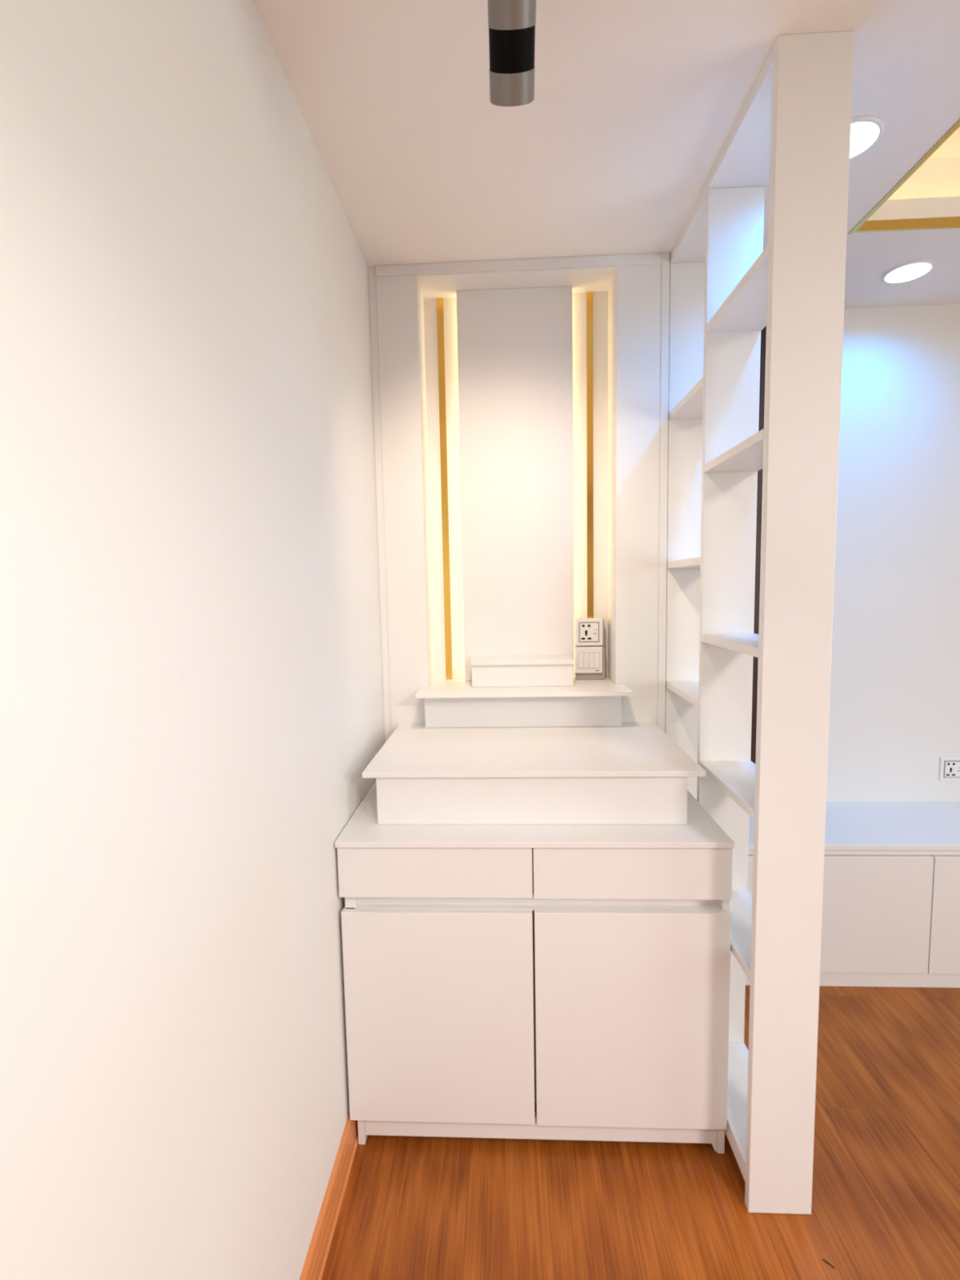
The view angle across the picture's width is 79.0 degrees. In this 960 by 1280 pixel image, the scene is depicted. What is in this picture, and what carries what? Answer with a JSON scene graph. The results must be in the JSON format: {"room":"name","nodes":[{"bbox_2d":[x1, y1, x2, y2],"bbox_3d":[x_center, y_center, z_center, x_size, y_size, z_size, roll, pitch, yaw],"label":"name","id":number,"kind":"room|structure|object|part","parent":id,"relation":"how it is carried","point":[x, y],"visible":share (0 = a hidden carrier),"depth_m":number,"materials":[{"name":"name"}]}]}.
{"room":"home prayer room","nodes":[
{"label":"home prayer room","id":0,"kind":"room"},
{"bbox_2d":[0,0,384,1279],"bbox_3d":[-0.493,0.024,-0.044,0.100,2.936,5.263,-1,5,3],"label":"wall","id":1,"kind":"structure","parent":0,"point":[192,722],"depth_m":0.77,"materials":[{"name":"white paint"}]},
{"bbox_2d":[299,1113,358,1279],"bbox_3d":[-0.415,1.464,-0.146,0.022,0.084,4.600,-1,5,3],"label":"baseboard","id":2,"kind":"structure","parent":1,"relation":"attached to","point":[315,1262],"depth_m":1.35,"materials":[{"name":"orange wood"}]},
{"bbox_2d":[252,0,959,308],"bbox_3d":[1.280,-1.229,-0.242,3.700,0.326,5.263,-1,5,3],"label":"ceiling","id":3,"kind":"structure","parent":0,"point":[635,104],"depth_m":1.33,"materials":[{"name":"white paint"}]},
{"bbox_2d":[487,0,536,106],"bbox_3d":[0.050,-1.027,0.916,0.084,0.242,0.238,-1,5,3],"label":"spotlight","id":4,"kind":"object","parent":3,"relation":"hanging from","point":[511,23],"visible":1,"depth_m":0.95,"materials":[{"name":"grey metal"}]},
{"bbox_2d":[849,115,884,159],"bbox_3d":[0.889,-1.208,1.413,0.152,0.005,0.152,-1,5,3],"label":"recessed light","id":5,"kind":"object","parent":3,"relation":"in","point":[866,131],"visible":0.41,"depth_m":1.39,"materials":[{"name":"white plastic"}]},
{"bbox_2d":[848,119,959,234],"bbox_3d":[1.852,-1.156,0.481,1.555,0.029,2.566,-1,5,3],"label":"trim","id":6,"kind":"structure","parent":3,"relation":"attached to","point":[865,225],"depth_m":1.77,"materials":[{"name":"gold metal"}]},
{"bbox_2d":[881,259,935,284],"bbox_3d":[1.486,-1.276,2.022,0.152,0.005,0.152,-1,5,3],"label":"recessed light","id":7,"kind":"object","parent":3,"relation":"in","point":[912,270],"visible":1,"depth_m":2.02,"materials":[{"name":"white plastic"}]},
{"bbox_2d":[321,985,959,1279],"bbox_3d":[1.333,1.488,0.010,3.700,0.060,5.263,-1,5,3],"label":"floor","id":8,"kind":"structure","parent":0,"point":[886,1197],"depth_m":1.41,"materials":[{"name":"orange laminate"}]},
{"bbox_2d":[334,780,734,1153],"bbox_3d":[0.149,0.890,1.780,0.980,0.850,0.628,-1,5,3],"label":"base cabinet","id":9,"kind":"object","parent":8,"relation":"on","point":[580,972],"visible":0.8,"depth_m":1.48,"materials":[{"name":"white laminate"}]},
{"bbox_3d":[-0.315,0.904,1.815,0.027,0.834,0.602,-1,5,3],"label":"panel","id":10,"kind":"part","parent":9,"relation":"part of","materials":[{"name":"white laminate"}]},
{"bbox_3d":[-0.114,0.581,1.464,0.488,0.131,0.018,-1,5,3],"label":"drawer","id":11,"kind":"part","parent":9,"relation":"part of","materials":[{"name":"white laminate"}]},
{"bbox_3d":[-0.105,0.971,1.500,0.484,0.574,0.018,-1,5,3],"label":"door","id":12,"kind":"part","parent":9,"relation":"part of","materials":[{"name":"white laminate"}]},
{"bbox_2d":[334,780,734,848],"bbox_3d":[0.140,0.475,1.741,0.978,0.014,0.628,-1,5,3],"label":"countertop","id":13,"kind":"structure","parent":9,"relation":"on","point":[700,830],"depth_m":1.47,"materials":[{"name":"white laminate"}]},
{"bbox_2d":[362,722,706,824],"bbox_3d":[0.147,0.390,1.780,0.888,0.146,0.534,-1,5,3],"label":"step","id":14,"kind":"structure","parent":13,"relation":"on","point":[630,773],"depth_m":1.54,"materials":[{"name":"white laminate"}]},
{"bbox_2d":[415,677,632,728],"bbox_3d":[0.148,0.225,2.042,0.704,0.134,0.293,-1,5,3],"label":"step","id":15,"kind":"structure","parent":14,"relation":"on","point":[448,703],"depth_m":1.98,"materials":[{"name":"white laminate"}]},
{"bbox_2d":[471,655,574,687],"bbox_3d":[0.149,0.109,2.063,0.354,0.091,0.134,-1,5,3],"label":"step","id":16,"kind":"structure","parent":15,"relation":"on","point":[522,670],"depth_m":2.00,"materials":[{"name":"white laminate"}]},
{"bbox_3d":[0.374,0.575,1.441,0.484,0.132,0.018,-1,5,3],"label":"drawer","id":17,"kind":"part","parent":9,"relation":"part of","materials":[{"name":"white laminate"}]},
{"bbox_3d":[0.383,0.964,1.477,0.482,0.578,0.018,-1,5,3],"label":"door","id":18,"kind":"part","parent":9,"relation":"part of","materials":[{"name":"white laminate"}]},
{"bbox_3d":[0.630,0.889,1.771,0.018,0.834,0.602,-1,5,3],"label":"panel","id":19,"kind":"part","parent":9,"relation":"part of","materials":[{"name":"white laminate"}]},
{"bbox_2d":[665,31,853,1214],"bbox_3d":[0.695,0.047,1.629,0.145,2.536,0.766,-1,5,3],"label":"divider","id":20,"kind":"object","parent":8,"relation":"on","point":[792,129],"visible":0.81,"depth_m":1.32,"materials":[{"name":"white laminate"}]},
{"bbox_3d":[0.707,0.168,1.837,0.145,0.023,0.337,-1,5,3],"label":"shelf","id":21,"kind":"part","parent":20,"relation":"part of","materials":[{"name":"white laminate"}]},
{"bbox_3d":[0.699,-0.239,1.799,0.145,0.023,0.337,-1,5,3],"label":"shelf","id":22,"kind":"part","parent":20,"relation":"part of","materials":[{"name":"white laminate"}]},
{"bbox_3d":[0.689,-0.724,1.754,0.145,0.023,0.337,-1,5,3],"label":"shelf","id":23,"kind":"part","parent":20,"relation":"part of","materials":[{"name":"white laminate"}]},
{"bbox_3d":[0.693,0.373,1.483,0.145,0.021,0.370,-1,5,3],"label":"shelf","id":24,"kind":"part","parent":20,"relation":"part of","materials":[{"name":"white laminate"}]},
{"bbox_3d":[0.686,0.010,1.450,0.145,0.021,0.370,-1,5,3],"label":"shelf","id":25,"kind":"part","parent":20,"relation":"part of","materials":[{"name":"white laminate"}]},
{"bbox_3d":[0.677,-0.453,1.407,0.145,0.021,0.370,-1,5,3],"label":"shelf","id":26,"kind":"part","parent":20,"relation":"part of","materials":[{"name":"white laminate"}]},
{"bbox_3d":[0.710,1.246,1.564,0.145,0.049,0.370,-1,5,3],"label":"shelf","id":27,"kind":"part","parent":20,"relation":"part of","materials":[{"name":"white laminate"}]},
{"bbox_3d":[0.670,-0.817,1.373,0.145,0.021,0.370,-1,5,3],"label":"shelf","id":28,"kind":"part","parent":20,"relation":"part of","materials":[{"name":"white laminate"}]},
{"bbox_3d":[0.701,0.757,1.519,0.145,0.021,0.370,-1,5,3],"label":"shelf","id":29,"kind":"part","parent":20,"relation":"part of","materials":[{"name":"white laminate"}]},
{"bbox_3d":[0.678,0.081,1.259,0.145,2.536,0.023,-1,5,3],"label":"panel","id":30,"kind":"part","parent":20,"relation":"part of","materials":[{"name":"white laminate"}]},
{"bbox_2d":[822,1258,835,1268],"bbox_3d":[0.756,1.352,1.263,0.024,0.001,0.003,4,7,45],"label":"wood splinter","id":31,"kind":"object","parent":8,"relation":"on","point":[824,1260],"visible":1,"depth_m":1.26,"materials":[{"name":"brown"}]},
{"bbox_2d":[745,801,959,987],"bbox_3d":[1.997,0.966,2.266,2.350,0.538,0.417,-1,5,3],"label":"base cabinet","id":32,"kind":"object","parent":8,"relation":"on","point":[888,921],"visible":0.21,"depth_m":2.09,"materials":[{"name":"white laminate"}]},
{"bbox_3d":[0.916,0.994,2.117,0.201,0.436,0.018,-1,5,3],"label":"door","id":33,"kind":"part","parent":32,"relation":"part of","materials":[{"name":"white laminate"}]},
{"bbox_3d":[1.984,0.746,2.057,2.350,0.022,0.016,-1,5,3],"label":"rail","id":34,"kind":"part","parent":32,"relation":"part of","materials":[{"name":"white laminate"}]},
{"bbox_3d":[1.314,0.988,2.098,0.588,0.436,0.018,-1,5,3],"label":"door","id":35,"kind":"part","parent":32,"relation":"part of","materials":[{"name":"white laminate"}]},
{"bbox_3d":[1.905,0.979,2.070,0.588,0.436,0.018,-1,5,3],"label":"door","id":36,"kind":"part","parent":32,"relation":"part of","materials":[{"name":"white laminate"}]},
{"bbox_2d":[826,303,959,855],"bbox_3d":[1.421,-0.243,2.439,3.500,2.936,0.100,-1,5,3],"label":"wall","id":37,"kind":"structure","parent":0,"point":[895,702],"depth_m":2.37,"materials":[{"name":"white paint"}]},
{"bbox_2d":[751,325,766,764],"bbox_3d":[1.167,-0.293,2.381,0.290,1.978,0.030,-1,5,3],"label":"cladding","id":38,"kind":"object","parent":37,"relation":"attached to","point":[763,332],"visible":0.02,"depth_m":2.37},
{"bbox_2d":[938,757,959,780],"bbox_3d":[1.973,0.539,2.431,0.098,0.098,0.011,-1,5,3],"label":"wall socket","id":39,"kind":"object","parent":37,"relation":"attached to","point":[949,767],"visible":1,"depth_m":2.43,"materials":[{"name":"white plastic"}]},
{"bbox_3d":[1.972,0.539,2.428,0.073,0.073,0.001,-1,5,3],"label":"insert frame","id":40,"kind":"part","parent":39,"relation":"part of","materials":[{"name":"grey plastic"}]},
{"bbox_3d":[0.232,-0.001,2.247,1.137,2.536,0.434,-1,5,3],"label":"wall","id":41,"kind":"structure","parent":0,"visible":0},
{"bbox_2d":[368,252,670,743],"bbox_3d":[0.141,-0.410,2.058,0.983,1.684,0.170,-1,5,3],"label":"wall panel","id":42,"kind":"object","parent":41,"relation":"attached to","point":[521,406],"visible":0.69,"depth_m":2.04,"materials":[{"name":"white wood"}]},
{"bbox_3d":[0.131,-0.533,2.081,0.400,1.367,0.018,-1,5,3],"label":"panel","id":43,"kind":"part","parent":42,"relation":"part of","materials":[{"name":"white wood"}]},
{"bbox_2d":[573,617,604,645],"bbox_3d":[0.396,-0.030,2.123,0.104,0.100,0.059,-1,5,3],"label":"wall socket","id":44,"kind":"object","parent":42,"relation":"attached to","point":[588,632],"visible":1,"depth_m":2.10,"materials":[{"name":"grey plastic"}]},
{"bbox_3d":[0.393,-0.028,2.096,0.073,0.073,0.001,-1,5,3],"label":"insert frame","id":45,"kind":"part","parent":44,"relation":"part of","materials":[{"name":"grey plastic"}]},
{"bbox_2d":[573,645,604,679],"bbox_3d":[0.400,0.083,2.133,0.108,0.122,0.060,-1,5,3],"label":"light switch","id":46,"kind":"object","parent":42,"relation":"attached to","point":[589,660],"visible":0.97,"depth_m":2.11,"materials":[{"name":"grey plastic"}]}
]}

